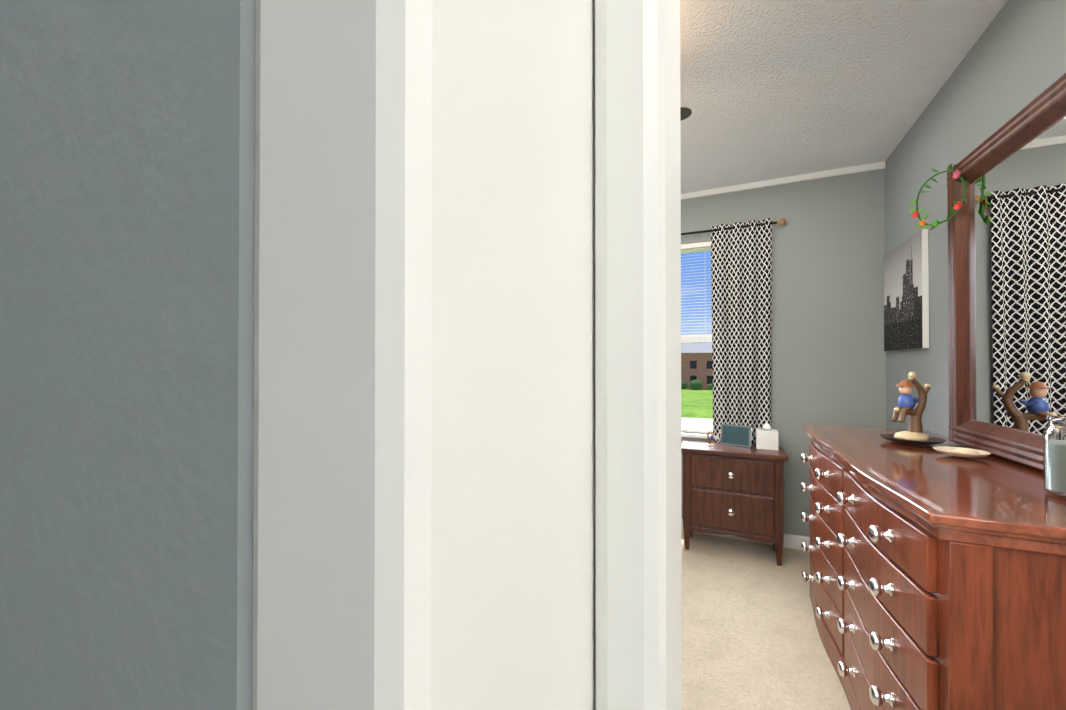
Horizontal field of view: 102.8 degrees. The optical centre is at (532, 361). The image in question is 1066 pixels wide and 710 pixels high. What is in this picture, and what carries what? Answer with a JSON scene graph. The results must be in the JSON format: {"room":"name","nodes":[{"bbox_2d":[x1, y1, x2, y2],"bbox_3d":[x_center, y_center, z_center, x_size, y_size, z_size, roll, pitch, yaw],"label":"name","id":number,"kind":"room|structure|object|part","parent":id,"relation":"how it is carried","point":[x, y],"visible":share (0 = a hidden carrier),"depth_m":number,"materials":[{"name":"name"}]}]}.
{"room":"bedroom","nodes":[
{"label":"bedroom","id":0,"kind":"room"},
{"bbox_2d":[0,0,255,709],"bbox_3d":[-0.599,-0.015,0.371,3.115,2.440,0.120,0,0,25],"label":"wall","id":1,"kind":"structure","parent":0,"point":[127,186],"depth_m":0.05,"materials":[{"name":"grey paint"}]},
{"bbox_2d":[252,0,681,709],"bbox_3d":[0.382,0.157,-0.075,0.958,2.090,0.138,0,0,25],"label":"door frame","id":2,"kind":"structure","parent":1,"relation":"attached to","point":[468,362],"depth_m":0.04,"materials":[{"name":"white wood"}]},
{"bbox_2d":[682,531,850,709],"bbox_3d":[-0.087,1.243,1.462,3.515,0.060,4.330,0,0,25],"label":"floor","id":3,"kind":"structure","parent":0,"point":[751,639],"depth_m":1.90,"materials":[{"name":"carpet"}]},
{"bbox_2d":[681,440,788,565],"bbox_3d":[1.276,0.890,2.745,0.614,0.665,0.331,0,0,25],"label":"nightstand","id":4,"kind":"object","parent":3,"relation":"on","point":[733,490],"visible":1,"depth_m":2.63,"materials":[{"name":"brown wood"}]},
{"bbox_2d":[706,430,714,445],"bbox_3d":[1.176,0.506,2.825,0.063,0.104,0.039,0,0,5],"label":"figurine","id":5,"kind":"object","parent":4,"relation":"on","point":[710,439],"visible":1,"depth_m":2.82,"materials":[{"name":"brown ceramic"}]},
{"bbox_2d":[720,423,751,447],"bbox_3d":[1.340,0.489,2.810,0.190,0.142,0.062,0,-1,45],"label":"picture frame","id":6,"kind":"object","parent":4,"relation":"on","point":[735,435],"visible":1,"depth_m":2.79,"materials":[{"name":"silver metal"}]},
{"bbox_2d":[756,423,777,449],"bbox_3d":[1.502,0.476,2.736,0.120,0.162,0.120,0,0,25],"label":"tissue box","id":7,"kind":"object","parent":4,"relation":"on","point":[766,437],"visible":1,"depth_m":2.69,"materials":[{"name":"white cardboard"}]},
{"bbox_2d":[801,424,1065,709],"bbox_3d":[1.321,0.766,1.473,0.542,0.895,1.470,0,0,25],"label":"dresser","id":8,"kind":"object","parent":3,"relation":"on","point":[937,580],"visible":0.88,"depth_m":1.01,"materials":[{"name":"brown wood"}]},
{"bbox_2d":[880,371,945,444],"bbox_3d":[1.499,0.180,1.687,0.198,0.279,0.198,0,0,-7],"label":"tree figurine","id":9,"kind":"object","parent":8,"relation":"on","point":[912,407],"visible":1,"depth_m":1.67,"materials":[{"name":"brown ceramic"}]},
{"bbox_3d":[1.344,0.320,1.466,0.492,0.004,1.410,0,0,25],"label":"glass","id":10,"kind":"part","parent":8,"relation":"part of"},
{"bbox_2d":[933,446,990,457],"bbox_3d":[1.444,0.304,1.436,0.139,0.026,0.139,0,0,25],"label":"shell dish","id":11,"kind":"object","parent":8,"relation":"on","point":[963,452],"visible":1,"depth_m":1.42,"materials":[{"name":"beige ceramic"}]},
{"bbox_2d":[908,73,1065,470],"bbox_3d":[1.442,-0.237,1.255,0.177,1.103,1.116,0,0,24],"label":"mirror","id":12,"kind":"object","parent":8,"relation":"on","point":[1006,196],"visible":1,"depth_m":1.37,"materials":[{"name":"brown wood"}]},
{"bbox_3d":[1.499,-0.225,1.265,0.004,0.885,0.728,0,0,23],"label":"glass","id":13,"kind":"part","parent":12,"relation":"part of","materials":[{"name":"silver metal"}]},
{"bbox_2d":[1043,416,1065,496],"bbox_3d":[1.278,0.224,1.001,0.101,0.180,0.101,0,0,25],"label":"jar candle","id":14,"kind":"object","parent":8,"relation":"on","point":[1054,448],"visible":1,"depth_m":1.00,"materials":[{"name":"clear glass"}]},
{"bbox_2d":[681,168,885,536],"bbox_3d":[0.770,0.007,3.317,3.115,2.440,0.140,0,0,25],"label":"wall","id":15,"kind":"structure","parent":0,"point":[828,359],"depth_m":2.75,"materials":[{"name":"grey paint"}]},
{"bbox_2d":[681,247,712,433],"bbox_3d":[0.833,-0.166,3.294,1.180,1.375,0.070,0,0,25],"label":"window","id":16,"kind":"structure","parent":15,"relation":"in","point":[695,429],"depth_m":3.11,"materials":[{"name":"white"}]},
{"bbox_2d":[681,241,711,337],"bbox_3d":[0.813,-0.513,3.253,1.172,0.678,0.037,0,0,25],"label":"window blinds","id":17,"kind":"object","parent":16,"relation":"attached to","point":[694,246],"visible":0.06,"depth_m":3.08,"materials":[{"name":"white"}]},
{"bbox_2d":[681,433,718,438],"bbox_3d":[0.806,0.534,3.230,1.220,0.025,0.080,0,0,25],"label":"window sill","id":18,"kind":"structure","parent":15,"relation":"attached to","point":[698,435],"depth_m":3.02,"materials":[{"name":"white wood"}]},
{"bbox_2d":[681,221,776,234],"bbox_3d":[0.732,-0.906,3.237,1.950,0.055,0.047,0,0,25],"label":"curtain rod","id":19,"kind":"object","parent":15,"relation":"attached to","point":[727,228],"visible":0.35,"depth_m":2.96,"materials":[{"name":"black metal"}]},
{"bbox_2d":[711,218,771,444],"bbox_3d":[1.417,0.029,2.899,0.370,1.950,0.054,0,0,25],"label":"curtain","id":20,"kind":"object","parent":19,"relation":"hanging from","point":[741,267],"visible":0.77,"depth_m":2.90,"materials":[{"name":"fabric"}]},
{"bbox_2d":[777,219,785,224],"bbox_3d":[1.637,-0.917,2.804,0.056,0.042,0.042,0,0,25],"label":"finial","id":21,"kind":"object","parent":19,"relation":"attached to","point":[781,222],"visible":0.46,"depth_m":2.78,"materials":[{"name":"brown wood"}]},
{"bbox_2d":[681,518,809,550],"bbox_3d":[0.737,1.184,3.239,3.115,0.085,0.014,0,0,25],"label":"baseboard","id":22,"kind":"structure","parent":15,"relation":"attached to","point":[793,541],"depth_m":2.80,"materials":[{"name":"white wood"}]},
{"bbox_2d":[681,161,884,199],"bbox_3d":[0.738,-1.195,3.256,3.115,0.038,0.013,0,0,25],"label":"trim","id":23,"kind":"structure","parent":15,"relation":"attached to","point":[821,174],"depth_m":2.81,"materials":[{"name":"white wood"}]},
{"bbox_2d":[680,0,1007,193],"bbox_3d":[-0.087,-1.267,1.480,3.515,0.080,4.330,0,0,25],"label":"ceiling","id":24,"kind":"structure","parent":0,"point":[772,89],"depth_m":1.84,"materials":[{"name":"white paint"}]},
{"bbox_2d":[680,107,691,120],"bbox_3d":[0.128,-0.896,1.925,1.096,0.652,1.081,0,0,25],"label":"ceiling fan","id":25,"kind":"object","parent":24,"relation":"hanging from","point":[685,113],"visible":0.04,"depth_m":1.76,"materials":[{"name":"black metal"}]},
{"bbox_2d":[885,0,1065,437],"bbox_3d":[1.376,-0.012,0.758,0.140,2.440,4.270,0,0,25],"label":"wall","id":26,"kind":"structure","parent":0,"point":[1011,64],"depth_m":1.86,"materials":[{"name":"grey paint"}]},
{"bbox_2d":[884,229,928,350],"bbox_3d":[1.993,-0.346,2.288,0.024,0.570,0.560,0,0,25],"label":"print","id":27,"kind":"object","parent":26,"relation":"attached to","point":[906,297],"visible":1,"depth_m":2.21,"materials":[{"name":"fabric"}]},
{"label":"outside","id":28,"kind":"structure","parent":0,"visible":0},
{"bbox_2d":[681,389,712,418],"bbox_3d":[85.707,7.176,183.088,400.000,0.500,395.870,0,0,25],"label":"ground","id":29,"kind":"structure","parent":28,"point":[697,403],"depth_m":60.89,"materials":[{"name":"green plant"}]},
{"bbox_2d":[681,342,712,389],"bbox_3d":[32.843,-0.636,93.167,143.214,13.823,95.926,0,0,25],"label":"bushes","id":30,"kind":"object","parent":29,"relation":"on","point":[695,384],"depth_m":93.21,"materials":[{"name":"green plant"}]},
{"bbox_2d":[681,417,712,426],"bbox_3d":[18.118,5.859,37.591,400.000,0.030,11.000,0,0,25],"label":"street","id":31,"kind":"structure","parent":29,"relation":"on","point":[697,421],"depth_m":41.50,"materials":[{"name":"grey"}]},
{"bbox_2d":[681,343,712,388],"bbox_3d":[38.750,0.967,105.779,162.000,10.800,19.600,0,0,25],"label":"building","id":32,"kind":"structure","parent":29,"relation":"on","point":[696,361],"depth_m":96.85,"materials":[{"name":"brick"}]}
]}

